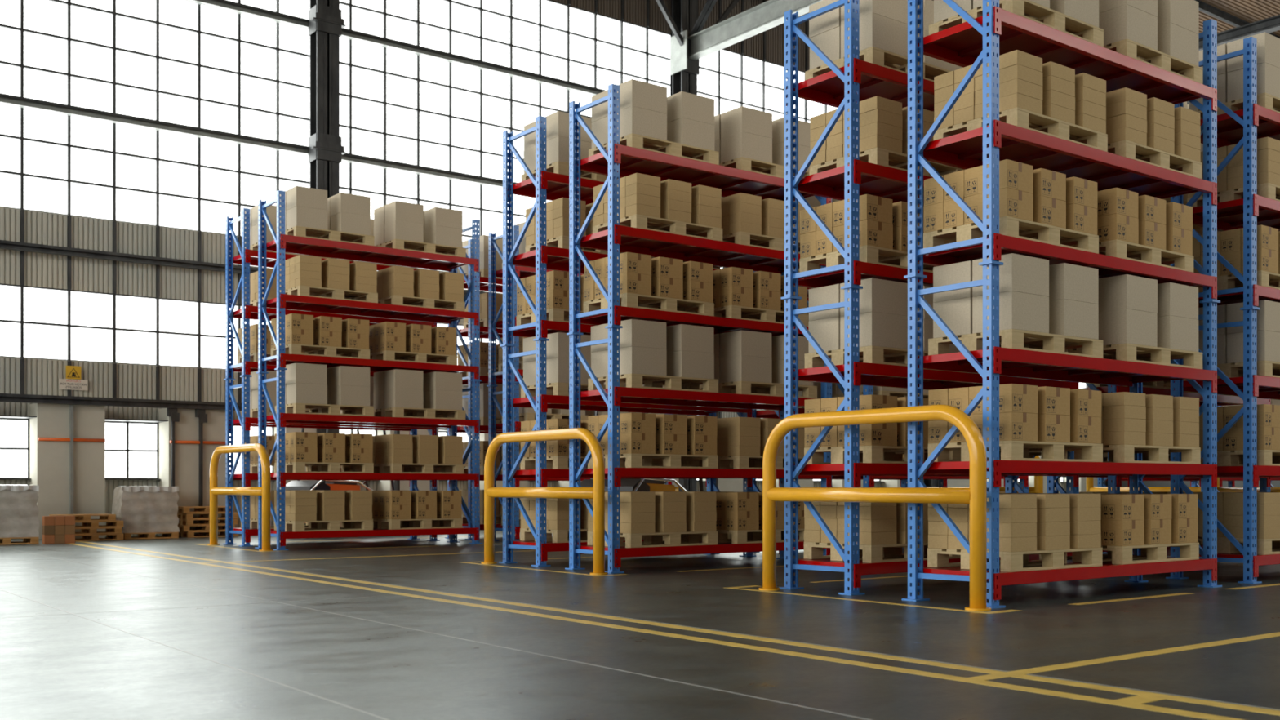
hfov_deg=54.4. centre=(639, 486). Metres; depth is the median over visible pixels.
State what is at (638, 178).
carton
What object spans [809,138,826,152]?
carton
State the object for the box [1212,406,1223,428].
carton
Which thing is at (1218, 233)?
carton
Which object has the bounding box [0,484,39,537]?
load
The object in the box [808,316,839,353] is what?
carton
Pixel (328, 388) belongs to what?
carton
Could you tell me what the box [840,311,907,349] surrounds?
carton
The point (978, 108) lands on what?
carton
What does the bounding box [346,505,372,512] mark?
carton
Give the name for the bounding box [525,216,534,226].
carton
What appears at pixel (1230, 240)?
carton
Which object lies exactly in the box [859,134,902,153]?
carton
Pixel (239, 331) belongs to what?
carton
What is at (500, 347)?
carton
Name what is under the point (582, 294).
carton
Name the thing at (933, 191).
carton
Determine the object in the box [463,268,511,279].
wooden pallet
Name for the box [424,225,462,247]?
carton
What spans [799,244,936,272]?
wooden pallet
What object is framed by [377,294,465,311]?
wooden pallet
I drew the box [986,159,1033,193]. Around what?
carton
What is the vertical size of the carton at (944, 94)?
0.108 m
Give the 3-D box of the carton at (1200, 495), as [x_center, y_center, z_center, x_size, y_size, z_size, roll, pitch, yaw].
[5.571,0.114,12.335,0.321,0.108,0.194,0,0,-37]
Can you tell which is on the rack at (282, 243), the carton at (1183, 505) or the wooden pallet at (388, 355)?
the wooden pallet at (388, 355)
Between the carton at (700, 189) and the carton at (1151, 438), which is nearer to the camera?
the carton at (1151, 438)
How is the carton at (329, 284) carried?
on the wooden pallet at (304, 291)
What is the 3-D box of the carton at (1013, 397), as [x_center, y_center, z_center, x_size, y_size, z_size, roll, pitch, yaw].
[2.865,-0.666,9.525,0.325,0.214,0.197,0,0,-37]
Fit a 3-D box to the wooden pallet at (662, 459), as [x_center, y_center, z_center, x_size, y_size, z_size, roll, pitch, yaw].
[0.503,-0.269,15.738,1.200,0.150,0.800,0,0,-37]
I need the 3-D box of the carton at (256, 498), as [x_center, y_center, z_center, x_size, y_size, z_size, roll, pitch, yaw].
[-5.669,0.223,18.947,0.321,0.108,0.194,0,0,-37]
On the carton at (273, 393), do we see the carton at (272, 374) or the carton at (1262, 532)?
the carton at (272, 374)
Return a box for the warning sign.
[58,365,88,390]
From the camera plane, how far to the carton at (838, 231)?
10.68 m
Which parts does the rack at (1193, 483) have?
upright post, upright post, upright post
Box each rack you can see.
[222,208,439,546]
[255,190,482,550]
[444,239,520,539]
[486,225,672,541]
[498,115,755,566]
[564,84,831,573]
[745,287,947,555]
[778,0,1079,595]
[821,196,1028,552]
[902,0,1222,608]
[1046,382,1271,555]
[1097,385,1235,487]
[1165,36,1279,583]
[1183,405,1279,487]
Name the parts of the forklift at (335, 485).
seat, trim rail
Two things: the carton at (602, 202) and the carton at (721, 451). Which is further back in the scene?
the carton at (721, 451)
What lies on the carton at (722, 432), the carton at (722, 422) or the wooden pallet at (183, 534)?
the carton at (722, 422)
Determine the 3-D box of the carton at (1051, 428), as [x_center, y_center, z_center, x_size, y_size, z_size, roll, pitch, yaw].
[3.204,-0.452,9.783,0.325,0.214,0.197,0,0,-37]
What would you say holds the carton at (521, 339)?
on the carton at (521, 349)
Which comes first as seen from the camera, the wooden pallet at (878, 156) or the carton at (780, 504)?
the wooden pallet at (878, 156)
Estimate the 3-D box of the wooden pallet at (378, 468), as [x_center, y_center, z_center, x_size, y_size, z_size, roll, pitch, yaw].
[-3.451,-0.269,19.253,1.200,0.150,0.800,0,0,-37]
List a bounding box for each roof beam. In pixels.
[687,0,822,60]
[1198,14,1279,51]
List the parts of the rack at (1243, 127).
upright post, foot plate, foot plate, upright post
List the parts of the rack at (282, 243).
upright post, upright post, upright post, upright post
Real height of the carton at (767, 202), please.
0.108 m
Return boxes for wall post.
[69,404,73,514]
[167,408,179,485]
[195,408,207,506]
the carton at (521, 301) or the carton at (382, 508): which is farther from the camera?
the carton at (382, 508)
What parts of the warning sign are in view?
text panel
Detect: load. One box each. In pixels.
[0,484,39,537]
[111,485,179,533]
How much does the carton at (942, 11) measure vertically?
0.284 m
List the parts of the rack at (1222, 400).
upright post, upright post, upright post, upright post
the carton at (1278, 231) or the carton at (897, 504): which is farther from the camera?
the carton at (1278, 231)
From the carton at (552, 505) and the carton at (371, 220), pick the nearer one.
the carton at (552, 505)
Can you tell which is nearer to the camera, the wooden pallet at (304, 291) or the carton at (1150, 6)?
the carton at (1150, 6)
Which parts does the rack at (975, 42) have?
upright post, foot plate, upright post, foot plate, upright post, foot plate, foot plate, upright post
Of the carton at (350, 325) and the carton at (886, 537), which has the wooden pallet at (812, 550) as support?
the carton at (886, 537)
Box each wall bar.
[38,437,105,442]
[169,440,225,444]
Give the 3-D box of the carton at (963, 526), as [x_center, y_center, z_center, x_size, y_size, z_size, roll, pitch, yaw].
[2.616,0.332,9.837,0.321,0.108,0.194,0,0,-37]
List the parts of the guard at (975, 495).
rail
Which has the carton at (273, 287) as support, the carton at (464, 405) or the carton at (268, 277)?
the carton at (268, 277)
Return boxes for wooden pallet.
[0,537,39,544]
[48,513,115,521]
[75,520,123,528]
[75,527,121,534]
[75,533,123,541]
[122,532,178,539]
[177,506,234,513]
[177,511,238,519]
[177,518,237,525]
[177,524,235,531]
[178,530,238,537]
[237,351,271,364]
[240,463,308,473]
[240,518,308,528]
[244,241,333,258]
[244,408,309,417]
[249,297,273,306]
[271,343,369,359]
[274,462,373,473]
[274,520,373,531]
[275,226,374,245]
[275,403,373,416]
[280,284,377,302]
[338,258,423,269]
[369,350,457,364]
[372,518,462,529]
[373,407,466,419]
[373,463,463,473]
[375,239,466,257]
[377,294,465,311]
[459,367,498,377]
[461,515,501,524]
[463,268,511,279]
[463,318,502,328]
[463,466,501,475]
[475,416,501,425]
[497,360,523,372]
[501,413,588,423]
[501,465,520,474]
[501,515,520,525]
[515,307,583,325]
[520,382,626,397]
[520,456,626,470]
[520,528,625,542]
[521,160,617,182]
[524,235,621,254]
[583,293,714,316]
[586,531,717,547]
[587,373,718,392]
[587,453,718,468]
[588,133,719,164]
[592,213,722,241]
[625,458,662,466]
[651,257,724,269]
[694,305,808,326]
[698,455,803,469]
[698,528,804,543]
[699,381,817,398]
[719,156,809,178]
[722,231,799,253]
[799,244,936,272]
[804,46,951,81]
[804,345,928,368]
[804,445,960,464]
[804,542,960,563]
[809,146,964,177]
[834,390,928,398]
[923,216,1098,253]
[927,547,1102,572]
[928,0,1103,46]
[928,328,1102,358]
[928,440,1102,462]
[933,106,1107,151]
[999,448,1040,458]
[1039,542,1199,564]
[1040,444,1200,464]
[1067,342,1202,368]
[1069,453,1174,461]
[1074,239,1193,272]
[1087,380,1174,389]
[1103,38,1203,84]
[1107,139,1201,178]
[1164,382,1170,387]
[1168,457,1203,464]
[1183,360,1279,381]
[1186,182,1279,207]
[1191,270,1279,290]
[1193,92,1279,119]
[1193,227,1221,235]
[1197,537,1279,555]
[1212,449,1279,466]
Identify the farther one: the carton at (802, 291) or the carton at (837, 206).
the carton at (802, 291)
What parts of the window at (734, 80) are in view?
frame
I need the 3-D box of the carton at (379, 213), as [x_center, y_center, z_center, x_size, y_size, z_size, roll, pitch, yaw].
[-3.811,-4.129,19.192,0.468,0.284,0.366,0,0,-37]
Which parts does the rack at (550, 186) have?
upright post, foot plate, upright post, foot plate, upright post, upright post, foot plate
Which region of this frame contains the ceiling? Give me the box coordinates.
[765,0,1279,36]
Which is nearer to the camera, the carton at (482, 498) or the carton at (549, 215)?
the carton at (549, 215)
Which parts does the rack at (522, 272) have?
upright post, upright post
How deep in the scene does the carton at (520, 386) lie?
20.19 m
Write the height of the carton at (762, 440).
0.108 m
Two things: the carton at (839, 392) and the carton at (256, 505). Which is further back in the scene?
the carton at (256, 505)
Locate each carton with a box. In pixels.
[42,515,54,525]
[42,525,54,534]
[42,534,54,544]
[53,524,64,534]
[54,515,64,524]
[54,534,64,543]
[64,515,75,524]
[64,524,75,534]
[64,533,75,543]
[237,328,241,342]
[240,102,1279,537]
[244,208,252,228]
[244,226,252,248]
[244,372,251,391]
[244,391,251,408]
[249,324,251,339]
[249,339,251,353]
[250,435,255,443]
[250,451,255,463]
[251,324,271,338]
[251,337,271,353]
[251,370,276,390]
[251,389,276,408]
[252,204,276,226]
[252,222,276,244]
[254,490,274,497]
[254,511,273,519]
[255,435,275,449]
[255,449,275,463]
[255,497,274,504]
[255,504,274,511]
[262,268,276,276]
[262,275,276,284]
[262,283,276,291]
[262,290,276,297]
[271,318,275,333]
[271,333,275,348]
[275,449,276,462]
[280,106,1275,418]
[280,191,286,212]
[280,210,286,232]
[280,384,286,404]
[284,315,286,330]
[284,329,286,345]
[284,432,290,447]
[284,447,290,462]
[285,363,326,384]
[286,186,327,210]
[286,205,327,229]
[286,313,313,330]
[286,328,313,345]
[286,382,327,404]
[289,490,316,497]
[289,497,316,506]
[289,505,316,513]
[289,513,316,520]
[290,431,316,447]
[290,447,317,462]
[294,254,321,264]
[294,262,321,272]
[294,270,321,279]
[294,277,321,287]
[313,317,315,332]
[313,332,315,345]
[315,315,342,332]
[315,330,341,346]
[316,433,319,448]
[317,448,319,462]
[318,490,344,497]
[318,497,344,505]
[318,505,344,513]
[318,512,344,520]
[319,432,345,448]
[319,447,345,462]
[323,257,349,267]
[323,265,349,275]
[323,273,349,282]
[323,280,349,289]
[326,367,329,386]
[327,197,330,217]
[327,216,330,230]
[327,386,329,404]
[329,365,369,386]
[329,385,369,405]
[330,192,370,216]
[330,212,370,235]
[341,320,343,334]
[341,334,342,346]
[342,333,368,349]
[343,318,368,334]
[345,434,346,448]
[345,448,346,462]
[346,433,373,448]
[346,448,372,462]
[346,490,372,497]
[346,497,372,505]
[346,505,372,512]
[346,512,372,519]
[351,261,376,271]
[351,268,377,278]
[351,275,377,285]
[351,283,376,293]
[368,324,374,339]
[368,338,374,353]
[369,376,373,394]
[369,394,373,406]
[370,218,373,235]
[372,490,373,504]
[372,504,374,518]
[373,205,384,227]
[373,223,384,245]
[373,370,384,391]
[373,389,384,409]
[373,490,379,504]
[374,323,380,338]
[374,337,380,352]
[374,504,380,519]
[379,490,386,505]
[379,504,385,519]
[380,321,405,337]
[380,336,405,351]
[384,200,423,223]
[384,219,423,242]
[384,368,423,389]
[384,387,423,408]
[385,505,410,519]
[386,434,412,441]
[386,490,411,505]
[387,441,413,448]
[387,448,413,456]
[387,456,413,463]
[388,266,413,275]
[388,272,413,282]
[388,280,413,289]
[388,287,413,297]
[406,324,431,339]
[406,337,431,353]
[411,490,436,505]
[412,504,436,519]
[413,435,438,442]
[413,442,438,449]
[413,448,438,457]
[413,456,438,463]
[414,268,439,278]
[414,275,439,284]
[414,283,439,292]
[414,290,439,299]
[424,206,462,229]
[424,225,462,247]
[424,371,462,391]
[424,390,462,409]
[431,326,456,341]
[431,340,456,355]
[436,490,461,504]
[436,504,461,518]
[438,435,462,443]
[438,442,462,449]
[438,449,462,457]
[438,457,462,464]
[439,279,463,288]
[439,285,463,294]
[439,293,463,302]
[440,271,463,280]
[457,345,462,358]
[457,357,462,365]
[462,238,471,254]
[462,255,471,273]
[462,344,467,356]
[462,384,471,402]
[462,401,471,417]
[462,441,466,454]
[475,235,502,253]
[475,251,502,270]
[475,342,494,355]
[475,354,494,367]
[475,382,502,400]
[475,400,502,417]
[480,292,502,300]
[480,298,502,306]
[480,305,502,313]
[480,311,502,319]
[480,440,499,453]
[480,453,499,466]
[480,489,484,496]
[480,496,499,502]
[480,502,499,509]
[480,508,498,515]
[496,344,498,356]
[496,356,498,368]
[498,337,502,351]
[498,351,504,364]
[499,453,502,464]
[515,221,525,239]
[516,277,525,297]
[516,296,525,315]
[517,239,525,254]
[517,336,528,347]
[517,346,523,361]
[517,377,523,395]
[517,395,551,413]
[520,420,529,431]
[520,441,529,457]
[520,497,529,500]
[520,500,529,510]
[520,510,528,519]
[520,519,528,528]
[523,335,541,362]
[523,360,541,386]
[524,120,541,150]
[524,145,541,173]
[525,207,534,218]
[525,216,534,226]
[525,225,534,236]
[525,234,534,245]
[525,275,534,294]
[525,293,534,313]
[528,510,535,519]
[529,420,535,431]
[529,441,535,457]
[530,519,535,528]
[534,274,541,293]
[540,419,548,430]
[540,440,548,456]
[544,111,591,142]
[544,136,591,165]
[544,200,553,212]
[544,209,553,221]
[544,219,553,231]
[544,228,553,239]
[544,270,575,290]
[544,288,575,310]
[544,332,591,359]
[544,357,591,383]
[547,497,568,501]
[547,501,578,511]
[547,510,578,519]
[547,520,578,529]
[548,418,581,429]
[548,439,581,456]
[551,408,585,415]
[553,197,585,210]
[553,206,585,219]
[553,216,585,228]
[553,226,586,238]
[577,274,584,293]
[577,293,600,311]
[580,500,587,510]
[580,510,587,519]
[580,519,587,528]
[581,419,588,430]
[581,439,587,456]
[583,260,594,281]
[583,280,594,302]
[585,202,593,213]
[585,213,593,222]
[585,410,592,416]
[586,221,593,232]
[587,511,593,521]
[587,521,593,531]
[588,415,598,435]
[591,89,611,122]
[591,115,611,148]
[591,323,611,352]
[591,350,611,377]
[592,410,627,415]
[593,183,604,196]
[593,195,604,204]
[593,204,604,216]
[593,213,604,226]
[594,257,604,278]
[594,277,604,299]
[598,414,608,434]
[599,434,608,454]
[604,256,611,277]
[604,276,611,294]
[604,491,626,502]
[604,502,608,511]
[604,511,608,522]
[604,522,608,532]
[617,79,666,114]
[617,106,666,140]
[617,176,626,188]
[617,186,625,198]
[617,196,626,208]
[617,207,625,219]
[617,252,651,275]
[617,272,651,295]
[617,319,666,349]
[617,346,666,375]
[620,413,655,433]
[620,433,655,453]
[620,492,655,502]
[620,502,655,512]
[620,512,655,523]
[620,522,654,533]
[625,182,660,197]
[625,193,660,208]
[625,204,660,217]
[626,173,660,187]
[651,256,683,279]
[651,276,683,299]
[654,492,686,502]
[654,521,686,532]
[655,413,686,435]
[655,434,687,454]
[655,502,686,512]
[655,511,686,522]
[660,178,691,193]
[660,189,691,203]
[660,199,691,213]
[660,208,691,222]
[666,91,714,124]
[666,117,714,151]
[666,324,714,353]
[666,350,714,378]
[682,261,712,283]
[683,280,713,302]
[683,491,716,502]
[686,415,717,435]
[686,501,715,511]
[686,511,716,521]
[686,521,715,531]
[687,435,716,455]
[691,184,721,198]
[691,194,721,208]
[691,204,721,217]
[691,214,721,227]
[699,358,719,385]
[712,269,720,288]
[713,288,720,308]
[713,333,719,359]
[714,114,720,140]
[714,138,720,164]
[715,492,726,511]
[715,511,726,529]
[716,426,728,437]
[716,436,728,446]
[716,446,728,456]
[717,417,728,427]
[720,106,772,138]
[720,131,772,163]
[720,195,729,207]
[720,266,753,288]
[720,285,753,307]
[720,330,771,358]
[720,355,772,382]
[721,205,728,217]
[721,215,728,226]
[721,224,728,235]
[726,492,758,511]
[726,511,759,530]
[728,192,761,206]
[728,202,761,215]
[728,212,761,225]
[728,222,761,235]
[728,417,759,427]
[728,426,759,436]
[728,435,759,446]
[728,445,759,456]
[752,271,780,292]
[753,289,780,311]
[758,492,784,511]
[759,511,784,529]
[760,417,782,427]
[760,427,786,437]
[760,437,786,447]
[760,446,786,456]
[761,198,786,210]
[761,207,786,219]
[761,217,786,229]
[761,226,786,238]
[771,334,808,360]
[772,116,810,146]
[772,142,809,171]
[772,359,813,386]
[780,275,807,295]
[780,293,807,314]
[786,501,804,510]
[786,510,804,528]
[793,195,821,206]
[793,204,814,213]
[793,428,804,438]
[793,438,804,447]
[798,382,821,398]
[800,206,816,234]
[800,231,816,258]
[804,398,821,413]
[804,426,821,447]
[804,502,820,505]
[804,505,820,517]
[804,517,821,530]
[804,529,820,542]
[808,0,840,38]
[808,284,839,320]
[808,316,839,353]
[809,26,840,69]
[809,112,826,129]
[809,124,826,142]
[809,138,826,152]
[809,149,826,166]
[816,202,833,231]
[816,227,832,255]
[820,502,837,506]
[820,505,836,518]
[820,517,836,530]
[820,530,837,542]
[821,397,837,412]
[821,426,837,447]
[826,108,843,124]
[826,120,843,137]
[826,132,843,149]
[826,144,843,161]
[831,382,837,397]
[832,198,849,226]
[832,224,849,252]
[836,506,849,518]
[836,518,849,531]
[837,386,857,394]
[837,396,849,409]
[837,425,849,446]
[837,502,848,506]
[837,530,849,544]
[840,0,907,25]
[840,13,907,63]
[840,278,907,316]
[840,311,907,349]
[856,194,892,224]
[856,219,893,248]
[856,394,897,409]
[856,422,897,446]
[856,502,896,506]
[856,506,896,519]
[856,518,896,532]
[856,531,896,545]
[859,95,902,115]
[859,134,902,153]
[859,385,906,392]
[860,108,902,128]
[860,121,902,140]
[892,200,924,230]
[893,30,959,76]
[893,226,924,252]
[896,502,928,506]
[896,505,928,518]
[896,518,928,531]
[896,530,928,543]
[897,396,928,422]
[897,422,928,447]
[902,106,933,124]
[902,119,932,133]
[902,131,933,145]
[902,143,907,154]
[906,388,928,393]
[917,0,933,31]
[917,285,933,319]
[917,318,958,353]
[924,174,943,206]
[924,202,943,233]
[928,388,948,405]
[928,420,948,443]
[928,503,947,507]
[928,507,947,521]
[928,520,947,535]
[928,534,947,549]
[933,0,973,23]
[933,71,954,90]
[933,99,954,117]
[933,111,953,129]
[933,260,972,302]
[933,297,972,337]
[934,84,954,103]
[943,169,964,201]
[943,197,964,229]
[947,503,968,507]
[947,507,968,521]
[947,521,968,536]
[947,535,968,550]
[948,386,968,411]
[948,422,966,442]
[953,91,974,111]
[953,106,974,124]
[954,64,974,84]
[954,78,974,95]
[964,164,982,197]
[964,193,982,224]
[968,386,988,414]
[968,507,988,522]
[969,413,988,440]
[972,253,1048,297]
[972,291,1048,333]
[973,0,1049,15]
[974,62,988,77]
[974,73,988,91]
[974,88,988,105]
[974,102,988,119]
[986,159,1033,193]
[986,187,1033,221]
[999,49,1042,72]
[999,64,1042,86]
[999,78,1042,100]
[999,93,1042,114]
[999,383,1037,413]
[999,412,1037,441]
[999,493,1036,508]
[999,508,1036,523]
[999,522,1036,537]
[999,536,1036,551]
[1028,0,1098,33]
[1030,103,1075,126]
[1032,168,1066,201]
[1032,195,1066,228]
[1035,535,1070,550]
[1036,493,1069,507]
[1036,507,1070,522]
[1036,521,1070,536]
[1037,386,1070,415]
[1037,413,1070,442]
[1042,61,1075,83]
[1042,75,1075,97]
[1042,89,1075,111]
[1048,262,1098,304]
[1048,299,1098,339]
[1066,176,1097,208]
[1066,203,1097,235]
[1069,113,1106,137]
[1069,493,1101,507]
[1070,389,1101,417]
[1070,416,1101,444]
[1070,506,1100,521]
[1070,520,1100,534]
[1070,533,1101,548]
[1075,72,1106,93]
[1075,86,1106,106]
[1075,99,1106,120]
[1097,187,1137,218]
[1097,213,1138,244]
[1097,274,1157,313]
[1098,0,1157,17]
[1098,4,1157,56]
[1098,308,1157,346]
[1101,493,1143,520]
[1102,391,1145,406]
[1102,520,1144,546]
[1103,404,1146,419]
[1103,417,1146,432]
[1103,431,1145,445]
[1106,87,1146,107]
[1106,100,1146,119]
[1106,113,1146,133]
[1106,126,1146,146]
[1130,493,1171,519]
[1136,135,1174,155]
[1137,22,1198,71]
[1137,195,1165,225]
[1138,220,1165,249]
[1143,519,1171,545]
[1145,394,1173,408]
[1145,420,1173,433]
[1145,432,1173,446]
[1146,97,1174,116]
[1146,110,1174,128]
[1146,123,1174,142]
[1146,407,1173,421]
[1157,0,1199,34]
[1157,282,1198,319]
[1157,315,1198,351]
[1165,201,1192,231]
[1165,226,1192,255]
[1169,144,1200,165]
[1171,493,1197,518]
[1171,518,1197,543]
[1173,119,1200,137]
[1173,396,1199,410]
[1173,408,1199,422]
[1173,421,1199,435]
[1173,434,1199,447]
[1174,106,1199,124]
[1174,131,1200,150]
[1183,101,1186,108]
[1183,492,1203,502]
[1187,191,1203,198]
[1189,73,1226,111]
[1192,235,1200,257]
[1193,224,1203,228]
[1193,257,1200,273]
[1197,514,1203,525]
[1198,43,1226,79]
[1198,304,1226,336]
[1198,333,1226,365]
[1199,412,1203,429]
[1199,429,1203,451]
[1200,231,1220,257]
[1200,254,1220,276]
[1212,146,1227,159]
[1212,157,1227,171]
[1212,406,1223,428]
[1212,428,1223,450]
[1212,492,1223,503]
[1212,503,1223,515]
[1212,515,1222,524]
[1212,527,1223,537]
[1217,168,1227,181]
[1217,179,1226,193]
[1220,228,1241,253]
[1220,250,1241,275]
[1222,515,1243,526]
[1223,405,1243,428]
[1223,427,1243,450]
[1223,492,1243,503]
[1223,503,1243,515]
[1223,526,1243,537]
[1226,31,1279,72]
[1226,62,1279,102]
[1226,176,1243,190]
[1226,299,1279,333]
[1226,329,1279,363]
[1227,143,1243,155]
[1227,153,1243,168]
[1227,164,1243,179]
[1241,224,1278,251]
[1241,247,1278,273]
[1257,137,1279,151]
[1257,148,1279,163]
[1257,160,1279,174]
[1257,171,1279,186]
[1257,404,1279,427]
[1257,426,1279,450]
[1257,492,1279,504]
[1257,503,1279,515]
[1257,515,1279,527]
[1257,526,1279,538]
[1271,400,1279,405]
[1278,231,1279,253]
[1278,253,1279,274]
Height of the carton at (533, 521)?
0.108 m
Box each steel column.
[308,0,346,433]
[655,0,739,491]
[923,479,942,487]
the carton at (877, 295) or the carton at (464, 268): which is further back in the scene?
the carton at (464, 268)
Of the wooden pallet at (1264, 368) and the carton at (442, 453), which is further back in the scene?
the carton at (442, 453)
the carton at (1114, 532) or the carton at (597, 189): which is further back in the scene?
the carton at (597, 189)
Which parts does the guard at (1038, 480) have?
rail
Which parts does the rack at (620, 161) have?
upright post, foot plate, upright post, foot plate, upright post, upright post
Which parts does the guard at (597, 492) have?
rail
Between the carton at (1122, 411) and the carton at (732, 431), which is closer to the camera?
the carton at (1122, 411)
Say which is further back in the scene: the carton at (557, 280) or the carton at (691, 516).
the carton at (557, 280)
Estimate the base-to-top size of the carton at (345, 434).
0.214 m
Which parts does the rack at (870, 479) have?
upright post, upright post, upright post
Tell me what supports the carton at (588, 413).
on the wooden pallet
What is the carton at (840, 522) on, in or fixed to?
on the carton at (840, 534)
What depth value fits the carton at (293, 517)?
17.75 m
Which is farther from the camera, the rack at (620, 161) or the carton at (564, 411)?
the carton at (564, 411)
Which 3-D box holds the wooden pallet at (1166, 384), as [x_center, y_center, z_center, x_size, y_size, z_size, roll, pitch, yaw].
[6.487,-1.108,14.410,1.200,0.150,0.800,0,0,-37]
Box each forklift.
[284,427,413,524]
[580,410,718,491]
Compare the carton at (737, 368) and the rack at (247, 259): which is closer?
the carton at (737, 368)
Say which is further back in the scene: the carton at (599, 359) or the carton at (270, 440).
the carton at (270, 440)
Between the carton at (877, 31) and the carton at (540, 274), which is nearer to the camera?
the carton at (877, 31)
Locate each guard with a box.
[207,443,273,551]
[481,427,608,574]
[758,404,991,611]
[917,455,1043,493]
[1086,477,1200,492]
[1217,477,1279,492]
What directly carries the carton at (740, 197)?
on the carton at (740, 206)
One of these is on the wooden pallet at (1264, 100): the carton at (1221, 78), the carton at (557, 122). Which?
the carton at (1221, 78)
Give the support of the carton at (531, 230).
on the carton at (530, 240)
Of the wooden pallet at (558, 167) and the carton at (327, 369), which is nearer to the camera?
the wooden pallet at (558, 167)
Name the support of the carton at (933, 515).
on the carton at (935, 527)
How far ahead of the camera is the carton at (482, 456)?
21.17 m
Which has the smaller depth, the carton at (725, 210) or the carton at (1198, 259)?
the carton at (1198, 259)
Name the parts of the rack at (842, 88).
upright post, foot plate, foot plate, upright post, upright post, upright post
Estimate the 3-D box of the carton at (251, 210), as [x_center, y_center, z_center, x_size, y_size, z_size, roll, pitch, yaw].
[-5.883,-4.129,19.372,0.468,0.284,0.366,0,0,-37]
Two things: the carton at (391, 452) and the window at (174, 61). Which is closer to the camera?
the carton at (391, 452)
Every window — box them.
[0,0,309,236]
[0,283,271,369]
[0,414,36,479]
[105,417,168,479]
[229,426,276,480]
[339,0,672,241]
[339,429,378,480]
[437,323,498,345]
[438,428,467,480]
[697,48,837,268]
[1060,477,1064,482]
[1079,382,1087,388]
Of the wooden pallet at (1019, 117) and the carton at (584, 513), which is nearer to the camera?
the wooden pallet at (1019, 117)
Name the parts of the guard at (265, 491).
rail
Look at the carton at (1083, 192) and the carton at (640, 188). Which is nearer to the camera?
the carton at (1083, 192)
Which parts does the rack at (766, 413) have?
upright post, upright post, upright post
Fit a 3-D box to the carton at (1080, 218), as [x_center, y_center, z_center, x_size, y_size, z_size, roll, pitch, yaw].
[3.501,-2.130,10.009,0.325,0.214,0.197,0,0,-37]
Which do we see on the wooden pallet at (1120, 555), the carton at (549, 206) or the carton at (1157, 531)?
the carton at (1157, 531)
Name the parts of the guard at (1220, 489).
rail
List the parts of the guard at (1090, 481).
rail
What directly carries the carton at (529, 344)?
on the carton at (529, 367)
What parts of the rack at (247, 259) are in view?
upright post, upright post, upright post, upright post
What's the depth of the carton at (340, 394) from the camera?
18.21 m
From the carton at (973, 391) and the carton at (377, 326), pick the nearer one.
the carton at (973, 391)
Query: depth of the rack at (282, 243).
18.46 m
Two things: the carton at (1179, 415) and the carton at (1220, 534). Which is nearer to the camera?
the carton at (1179, 415)
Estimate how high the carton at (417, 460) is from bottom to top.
0.108 m
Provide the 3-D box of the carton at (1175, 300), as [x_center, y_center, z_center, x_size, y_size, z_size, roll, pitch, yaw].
[4.628,-1.611,10.974,0.468,0.284,0.366,0,0,-37]
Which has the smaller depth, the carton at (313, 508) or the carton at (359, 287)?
the carton at (313, 508)
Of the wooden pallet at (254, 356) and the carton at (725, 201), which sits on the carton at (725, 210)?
the carton at (725, 201)
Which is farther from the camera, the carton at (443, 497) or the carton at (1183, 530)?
the carton at (443, 497)
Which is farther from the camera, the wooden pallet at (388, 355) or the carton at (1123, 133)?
the wooden pallet at (388, 355)
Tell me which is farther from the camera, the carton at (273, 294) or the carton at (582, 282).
the carton at (273, 294)
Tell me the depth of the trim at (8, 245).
22.20 m
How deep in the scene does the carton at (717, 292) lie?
14.07 m
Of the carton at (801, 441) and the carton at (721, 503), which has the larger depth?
the carton at (801, 441)
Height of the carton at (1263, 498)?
0.108 m
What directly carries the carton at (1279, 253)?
on the wooden pallet at (1264, 278)
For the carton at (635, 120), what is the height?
0.284 m
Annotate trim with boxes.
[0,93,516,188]
[0,240,485,297]
[0,393,241,410]
[20,0,808,418]
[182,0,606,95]
[1194,0,1279,38]
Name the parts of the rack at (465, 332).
upright post, upright post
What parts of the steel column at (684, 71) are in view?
gusset plate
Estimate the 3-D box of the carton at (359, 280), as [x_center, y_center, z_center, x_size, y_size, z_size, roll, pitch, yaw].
[-4.082,-3.025,18.398,0.321,0.108,0.194,0,0,-37]
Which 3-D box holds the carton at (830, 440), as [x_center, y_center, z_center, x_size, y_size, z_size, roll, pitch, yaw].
[1.776,-0.452,10.953,0.325,0.214,0.197,0,0,-37]
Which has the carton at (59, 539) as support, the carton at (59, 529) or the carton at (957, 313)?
the carton at (59, 529)
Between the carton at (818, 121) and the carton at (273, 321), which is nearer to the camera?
the carton at (818, 121)
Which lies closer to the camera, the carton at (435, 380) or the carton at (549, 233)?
the carton at (549, 233)
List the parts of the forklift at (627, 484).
seat, trim rail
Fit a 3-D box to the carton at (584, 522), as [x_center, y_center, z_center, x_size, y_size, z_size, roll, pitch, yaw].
[-0.528,0.441,14.578,0.321,0.108,0.194,0,0,-37]
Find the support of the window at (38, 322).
in the wall at (49, 460)
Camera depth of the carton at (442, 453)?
19.19 m
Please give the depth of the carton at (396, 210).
18.74 m
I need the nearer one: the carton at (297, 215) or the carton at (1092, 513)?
the carton at (1092, 513)
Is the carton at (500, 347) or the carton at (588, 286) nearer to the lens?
the carton at (588, 286)
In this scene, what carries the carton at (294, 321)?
on the carton at (300, 336)
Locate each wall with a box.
[0,0,1097,539]
[1102,101,1279,487]
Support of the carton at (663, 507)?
on the carton at (667, 517)
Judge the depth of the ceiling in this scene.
32.71 m
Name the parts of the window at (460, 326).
frame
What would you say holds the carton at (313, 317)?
on the carton at (313, 332)
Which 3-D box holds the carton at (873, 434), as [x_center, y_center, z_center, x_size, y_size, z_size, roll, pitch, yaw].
[2.017,-0.452,10.635,0.325,0.214,0.197,0,0,-37]
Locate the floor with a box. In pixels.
[0,529,1279,719]

